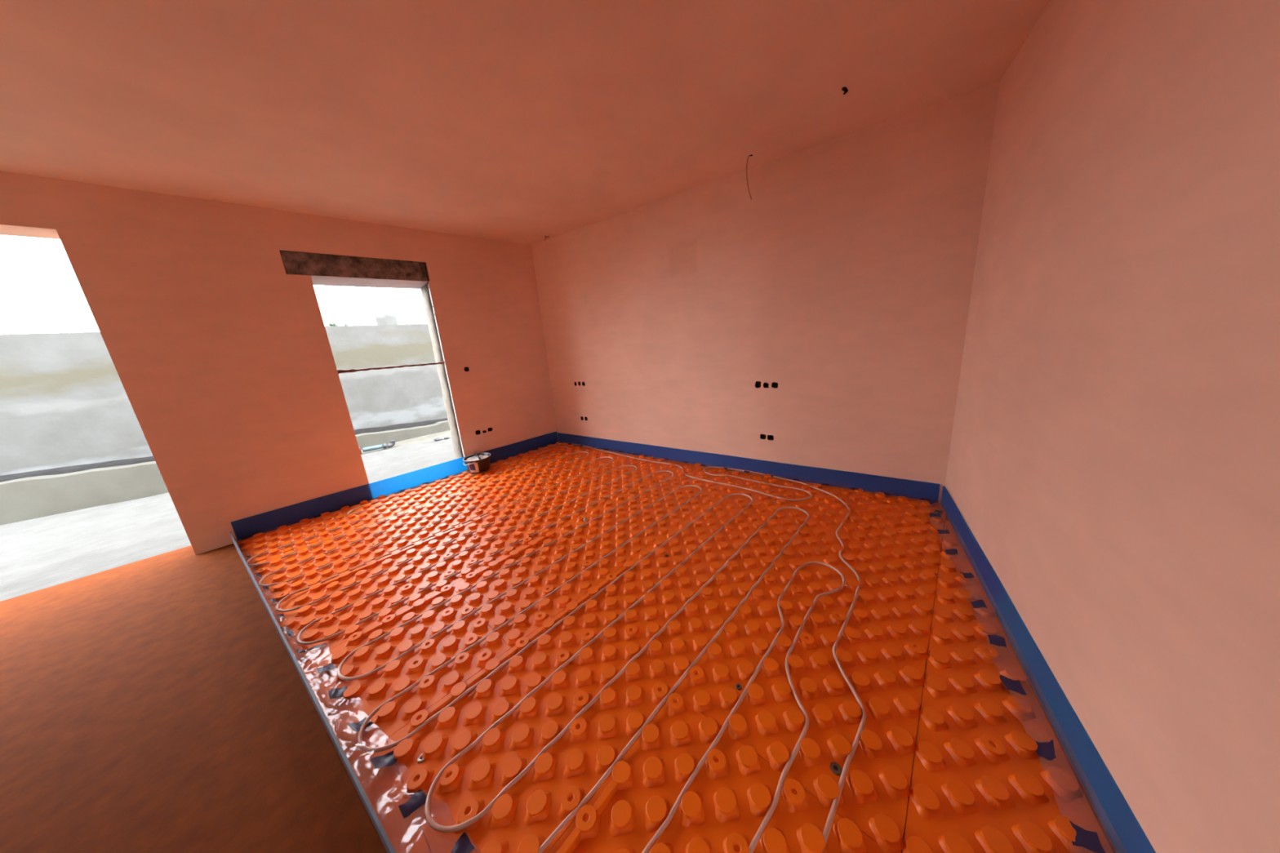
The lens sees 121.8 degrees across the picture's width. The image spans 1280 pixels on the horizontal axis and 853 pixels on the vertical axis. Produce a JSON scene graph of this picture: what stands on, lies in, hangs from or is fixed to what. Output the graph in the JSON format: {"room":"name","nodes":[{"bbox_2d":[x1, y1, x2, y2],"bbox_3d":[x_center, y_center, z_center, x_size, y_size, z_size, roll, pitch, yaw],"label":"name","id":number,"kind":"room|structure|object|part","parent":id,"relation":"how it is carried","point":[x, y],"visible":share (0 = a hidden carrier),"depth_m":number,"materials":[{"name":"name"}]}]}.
{"room":"building under construction","nodes":[
{"label":"building under construction","id":0,"kind":"room"},
{"bbox_2d":[0,170,558,555],"bbox_3d":[-3.465,-0.455,3.458,0.313,3.088,6.250,9,19,43],"label":"wall","id":1,"kind":"structure","parent":0,"point":[222,357],"depth_m":3.18,"materials":[{"name":"pink paint"}]},
{"bbox_2d":[279,250,465,495],"bbox_3d":[-2.871,-0.493,4.080,0.319,2.650,1.219,9,19,43],"label":"window","id":2,"kind":"structure","parent":1,"relation":"in","point":[323,269],"depth_m":3.86,"materials":[{"name":"plastic"}]},
{"bbox_2d":[337,360,444,373],"bbox_3d":[-2.748,-0.674,4.000,0.044,0.045,1.030,9,19,43],"label":"rod","id":3,"kind":"object","parent":2,"relation":"attached to","point":[442,362],"visible":1,"depth_m":3.92,"materials":[{"name":"metal"}]},
{"bbox_2d":[475,430,480,435],"bbox_3d":[-2.165,0.076,4.735,0.042,0.060,0.067,9,19,43],"label":"box","id":4,"kind":"object","parent":1,"relation":"attached to","point":[477,432],"visible":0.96,"depth_m":4.75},
{"bbox_2d":[0,0,1049,244],"bbox_3d":[-0.356,-1.648,0.605,8.300,0.200,7.300,9,19,43],"label":"ceiling","id":5,"kind":"structure","parent":0,"point":[522,122],"depth_m":1.96,"materials":[{"name":"paint"}]},
{"bbox_2d":[746,154,752,199],"bbox_3d":[0.906,-2.058,2.942,0.055,0.327,0.025,-7,14,-9],"label":"hanging wire","id":6,"kind":"object","parent":5,"relation":"hanging from","point":[751,154],"visible":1,"depth_m":2.94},
{"bbox_2d":[841,86,848,94],"bbox_3d":[1.249,-2.053,2.174,0.056,0.030,0.027,-15,17,-37],"label":"cable","id":7,"kind":"object","parent":5,"relation":"attached to","point":[844,89],"visible":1,"depth_m":2.18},
{"bbox_2d":[0,441,1113,852],"bbox_3d":[-0.543,1.323,1.375,8.543,0.185,7.245,6,17,36],"label":"floor","id":8,"kind":"structure","parent":0,"point":[945,759],"depth_m":1.63,"materials":[{"name":"orange plastic"}]},
{"bbox_3d":[-2.514,1.072,2.797,0.821,0.020,0.786,9,19,43],"label":"panel","id":9,"kind":"part","parent":8,"relation":"part of","materials":[{"name":"orange plastic"}]},
{"bbox_3d":[-2.919,0.939,3.468,0.747,0.020,1.412,9,19,43],"label":"panel","id":10,"kind":"part","parent":8,"relation":"part of","materials":[{"name":"orange plastic"}]},
{"bbox_2d":[228,531,475,852],"bbox_3d":[-1.532,1.179,1.757,5.174,0.116,0.197,6,17,36],"label":"strip","id":11,"kind":"object","parent":8,"relation":"on","point":[463,845],"visible":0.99,"depth_m":1.36,"materials":[{"name":"grey plastic"}]},
{"bbox_3d":[-0.776,1.340,1.145,0.801,0.021,0.118,8,19,41],"label":"panel","id":12,"kind":"part","parent":8,"relation":"part of","materials":[{"name":"orange plastic"}]},
{"bbox_2d":[231,431,558,541],"bbox_3d":[-2.469,0.561,4.401,0.067,0.191,3.459,9,19,43],"label":"strip","id":13,"kind":"object","parent":8,"relation":"on","point":[244,528],"visible":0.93,"depth_m":3.89,"materials":[{"name":"blue plastic"}]},
{"bbox_3d":[-1.650,1.063,2.553,0.839,0.020,1.429,9,19,43],"label":"panel","id":14,"kind":"part","parent":8,"relation":"part of","materials":[{"name":"orange plastic"}]},
{"bbox_3d":[-1.217,1.202,1.846,0.820,0.020,0.775,9,19,43],"label":"panel","id":15,"kind":"part","parent":8,"relation":"part of","materials":[{"name":"orange plastic"}]},
{"bbox_2d":[417,753,424,763],"bbox_3d":[-0.839,1.276,1.371,0.034,0.006,0.034,9,19,43],"label":"panel fixing","id":16,"kind":"object","parent":8,"relation":"on","point":[420,760],"visible":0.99,"depth_m":1.36,"materials":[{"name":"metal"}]},
{"bbox_3d":[-1.780,0.818,3.584,0.842,0.020,1.467,9,19,43],"label":"panel","id":17,"kind":"part","parent":8,"relation":"part of","materials":[{"name":"orange plastic"}]},
{"bbox_2d":[462,452,491,473],"bbox_3d":[-2.060,0.461,4.532,0.334,0.206,0.336,9,19,43],"label":"bucket","id":18,"kind":"object","parent":8,"relation":"on","point":[477,463],"visible":1,"depth_m":4.45,"materials":[{"name":"black plastic"}]},
{"bbox_3d":[-1.960,0.614,4.464,0.709,0.020,1.464,9,19,43],"label":"panel","id":19,"kind":"part","parent":8,"relation":"part of","materials":[{"name":"orange plastic"}]},
{"bbox_3d":[-1.238,0.368,5.223,0.667,0.020,0.722,9,19,43],"label":"panel","id":20,"kind":"part","parent":8,"relation":"part of","materials":[{"name":"orange plastic"}]},
{"bbox_2d":[246,443,866,852],"bbox_3d":[-0.633,0.816,3.083,4.484,0.026,3.476,6,17,36],"label":"pipe","id":21,"kind":"object","parent":8,"relation":"on","point":[432,823],"visible":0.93,"depth_m":2.07,"materials":[{"name":"grey plastic"}]},
{"bbox_3d":[-0.256,1.160,1.703,0.842,0.020,1.467,9,19,43],"label":"panel","id":22,"kind":"part","parent":8,"relation":"part of","materials":[{"name":"orange plastic"}]},
{"bbox_3d":[-0.702,0.734,3.568,0.842,0.020,1.467,9,19,43],"label":"panel","id":23,"kind":"part","parent":8,"relation":"part of","materials":[{"name":"orange plastic"}]},
{"bbox_3d":[-0.485,0.949,2.628,0.842,0.020,1.467,9,19,43],"label":"panel","id":24,"kind":"part","parent":8,"relation":"part of","materials":[{"name":"orange plastic"}]},
{"bbox_3d":[-0.854,0.497,4.574,0.837,0.020,1.359,9,19,43],"label":"panel","id":25,"kind":"part","parent":8,"relation":"part of","materials":[{"name":"orange plastic"}]},
{"bbox_3d":[0.010,0.488,4.329,0.819,0.020,0.716,9,19,43],"label":"panel","id":26,"kind":"part","parent":8,"relation":"part of","materials":[{"name":"orange plastic"}]},
{"bbox_3d":[0.443,0.627,3.622,0.837,0.020,1.370,9,19,43],"label":"panel","id":27,"kind":"part","parent":8,"relation":"part of","materials":[{"name":"orange plastic"}]},
{"bbox_3d":[0.140,1.312,0.957,0.825,0.020,0.941,9,19,43],"label":"panel","id":28,"kind":"part","parent":8,"relation":"part of","materials":[{"name":"orange plastic"}]},
{"bbox_3d":[0.704,0.827,2.732,0.842,0.020,1.467,9,19,43],"label":"panel","id":29,"kind":"part","parent":8,"relation":"part of","materials":[{"name":"orange plastic"}]},
{"bbox_2d":[735,683,742,689],"bbox_3d":[0.428,1.129,1.546,0.028,0.006,0.028,9,19,43],"label":"panel fixing","id":30,"kind":"object","parent":8,"relation":"on","point":[738,686],"visible":1,"depth_m":1.54,"materials":[{"name":"grey metal"}]},
{"bbox_2d":[641,561,845,852],"bbox_3d":[0.548,1.119,1.492,0.321,0.015,2.065,7,18,39],"label":"pipe","id":31,"kind":"object","parent":8,"relation":"on","point":[765,822],"visible":1,"depth_m":1.33,"materials":[{"name":"grey plastic"}]},
{"bbox_2d":[557,432,940,502],"bbox_3d":[0.555,0.368,4.240,4.632,0.166,0.073,6,17,36],"label":"strip","id":32,"kind":"object","parent":8,"relation":"on","point":[911,489],"visible":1,"depth_m":3.63,"materials":[{"name":"blue plastic"}]},
{"bbox_3d":[1.363,0.598,3.437,0.814,0.020,0.558,9,19,43],"label":"panel","id":33,"kind":"part","parent":8,"relation":"part of","materials":[{"name":"orange plastic"}]},
{"bbox_3d":[0.926,1.040,1.798,0.842,0.020,1.467,9,19,43],"label":"panel","id":34,"kind":"part","parent":8,"relation":"part of","materials":[{"name":"orange plastic"}]},
{"bbox_2d":[829,762,842,775],"bbox_3d":[0.680,1.186,1.235,0.038,0.006,0.038,9,19,43],"label":"panel fixing","id":35,"kind":"object","parent":8,"relation":"on","point":[836,769],"visible":1,"depth_m":1.23,"materials":[{"name":"grey metal"}]},
{"bbox_3d":[1.798,0.738,2.732,0.833,0.020,1.199,9,19,43],"label":"panel","id":36,"kind":"part","parent":8,"relation":"part of","materials":[{"name":"orange plastic"}]},
{"bbox_2d":[933,509,942,514],"bbox_3d":[2.335,0.667,2.785,0.054,0.005,0.070,9,19,43],"label":"panel hole","id":37,"kind":"object","parent":8,"relation":"on","point":[936,511],"visible":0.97,"depth_m":2.78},
{"bbox_3d":[1.936,0.895,2.052,0.333,0.021,1.444,8,19,41],"label":"panel","id":38,"kind":"part","parent":8,"relation":"part of","materials":[{"name":"orange plastic"}]},
{"bbox_3d":[1.088,1.245,0.917,0.682,0.020,1.453,9,19,43],"label":"panel","id":39,"kind":"part","parent":8,"relation":"part of","materials":[{"name":"orange plastic"}]},
{"bbox_2d":[926,485,1155,852],"bbox_3d":[1.550,0.973,1.480,0.143,0.163,3.430,3,16,30],"label":"strip","id":40,"kind":"object","parent":8,"relation":"on","point":[1122,828],"visible":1,"depth_m":1.27,"materials":[{"name":"blue plastic"}]},
{"bbox_2d":[531,80,999,503],"bbox_3d":[0.623,-0.914,3.970,5.369,3.088,0.200,6,17,36],"label":"wall","id":41,"kind":"structure","parent":0,"point":[844,281],"depth_m":3.22,"materials":[{"name":"pink paint"}]},
{"bbox_2d":[755,381,760,387],"bbox_3d":[1.197,-0.426,3.588,0.063,0.071,0.042,6,17,36],"label":"box","id":42,"kind":"object","parent":41,"relation":"attached to","point":[757,384],"visible":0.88,"depth_m":3.60,"materials":[{"name":"black plastic"}]},
{"bbox_2d":[760,434,765,439],"bbox_3d":[1.281,0.100,3.686,0.062,0.056,0.042,6,17,36],"label":"box","id":43,"kind":"object","parent":41,"relation":"attached to","point":[762,436],"visible":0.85,"depth_m":3.70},
{"bbox_2d":[763,382,768,387],"bbox_3d":[1.261,-0.413,3.543,0.057,0.056,0.042,6,17,36],"label":"box","id":44,"kind":"object","parent":41,"relation":"attached to","point":[765,384],"visible":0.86,"depth_m":3.56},
{"bbox_2d":[767,435,773,439],"bbox_3d":[1.342,0.108,3.643,0.066,0.058,0.042,6,17,36],"label":"box","id":45,"kind":"object","parent":41,"relation":"attached to","point":[769,437],"visible":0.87,"depth_m":3.66,"materials":[{"name":"black plastic"}]},
{"bbox_2d":[771,382,777,388],"bbox_3d":[1.329,-0.408,3.493,0.063,0.060,0.042,6,17,36],"label":"box","id":46,"kind":"object","parent":41,"relation":"attached to","point":[774,384],"visible":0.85,"depth_m":3.51,"materials":[{"name":"black plastic"}]},
{"bbox_2d":[944,0,1279,852],"bbox_3d":[1.559,-0.266,1.044,0.180,3.088,3.618,3,16,30],"label":"wall","id":47,"kind":"structure","parent":0,"point":[1113,462],"depth_m":0.99,"materials":[{"name":"pink paint"}]},
{"label":"outside","id":48,"kind":"structure","parent":0,"visible":0},
{"bbox_2d":[156,430,451,495],"bbox_3d":[-7.303,-1.051,14.098,150.000,0.225,130.000,9,19,43],"label":"ground","id":49,"kind":"structure","parent":48,"point":[445,433],"depth_m":7.37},
{"bbox_2d":[0,324,447,475],"bbox_3d":[-5.649,-0.821,7.483,0.350,2.490,17.000,9,19,43],"label":"wall","id":50,"kind":"structure","parent":49,"relation":"on","point":[64,402],"depth_m":5.08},
{"bbox_2d":[0,417,448,482],"bbox_3d":[-5.106,-0.082,7.911,0.013,0.905,12.000,9,19,43],"label":"band","id":51,"kind":"object","parent":50,"relation":"attached to","point":[73,468],"visible":0.11,"depth_m":5.20,"materials":[{"name":"white metal"}]},
{"bbox_2d":[374,312,397,324],"bbox_3d":[-5.386,-2.269,7.559,0.220,0.235,0.320,-3,14,6],"label":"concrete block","id":52,"kind":"object","parent":50,"relation":"on","point":[383,318],"visible":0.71,"depth_m":7.44,"materials":[{"name":"white concrete"}]},
{"bbox_2d":[0,420,449,524],"bbox_3d":[-4.848,0.000,7.682,0.240,0.910,12.000,9,19,43],"label":"wall","id":53,"kind":"structure","parent":49,"relation":"on","point":[24,499],"depth_m":4.84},
{"bbox_2d":[0,436,456,601],"bbox_3d":[-4.169,0.603,5.765,3.605,0.226,12.000,9,19,43],"label":"terrace","id":54,"kind":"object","parent":49,"relation":"on","point":[36,554],"visible":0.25,"depth_m":3.70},
{"bbox_2d":[433,437,442,440],"bbox_3d":[-3.733,0.233,6.587,0.111,0.066,0.131,2,15,25],"label":"stone","id":55,"kind":"object","parent":54,"relation":"on","point":[436,438],"visible":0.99,"depth_m":6.55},
{"bbox_2d":[326,321,337,326],"bbox_3d":[-19.220,-4.530,22.905,0.786,4.265,0.766,9,19,43],"label":"tree","id":56,"kind":"object","parent":49,"relation":"on","point":[332,323],"visible":0.09,"depth_m":22.36,"materials":[{"name":"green plant"}]},
{"bbox_2d":[362,443,386,452],"bbox_3d":[-5.003,0.405,6.715,0.098,0.109,0.369,9,19,43],"label":"drain pipe","id":57,"kind":"object","parent":49,"relation":"on","point":[384,446],"visible":1,"depth_m":6.69,"materials":[{"name":"grey plastic"}]},
{"bbox_2d":[386,440,395,448],"bbox_3d":[-4.811,0.334,6.894,0.088,0.132,0.152,9,19,43],"label":"pipe fitting","id":58,"kind":"object","parent":49,"relation":"on","point":[393,442],"visible":1,"depth_m":6.87,"materials":[{"name":"grey plastic"}]}
]}

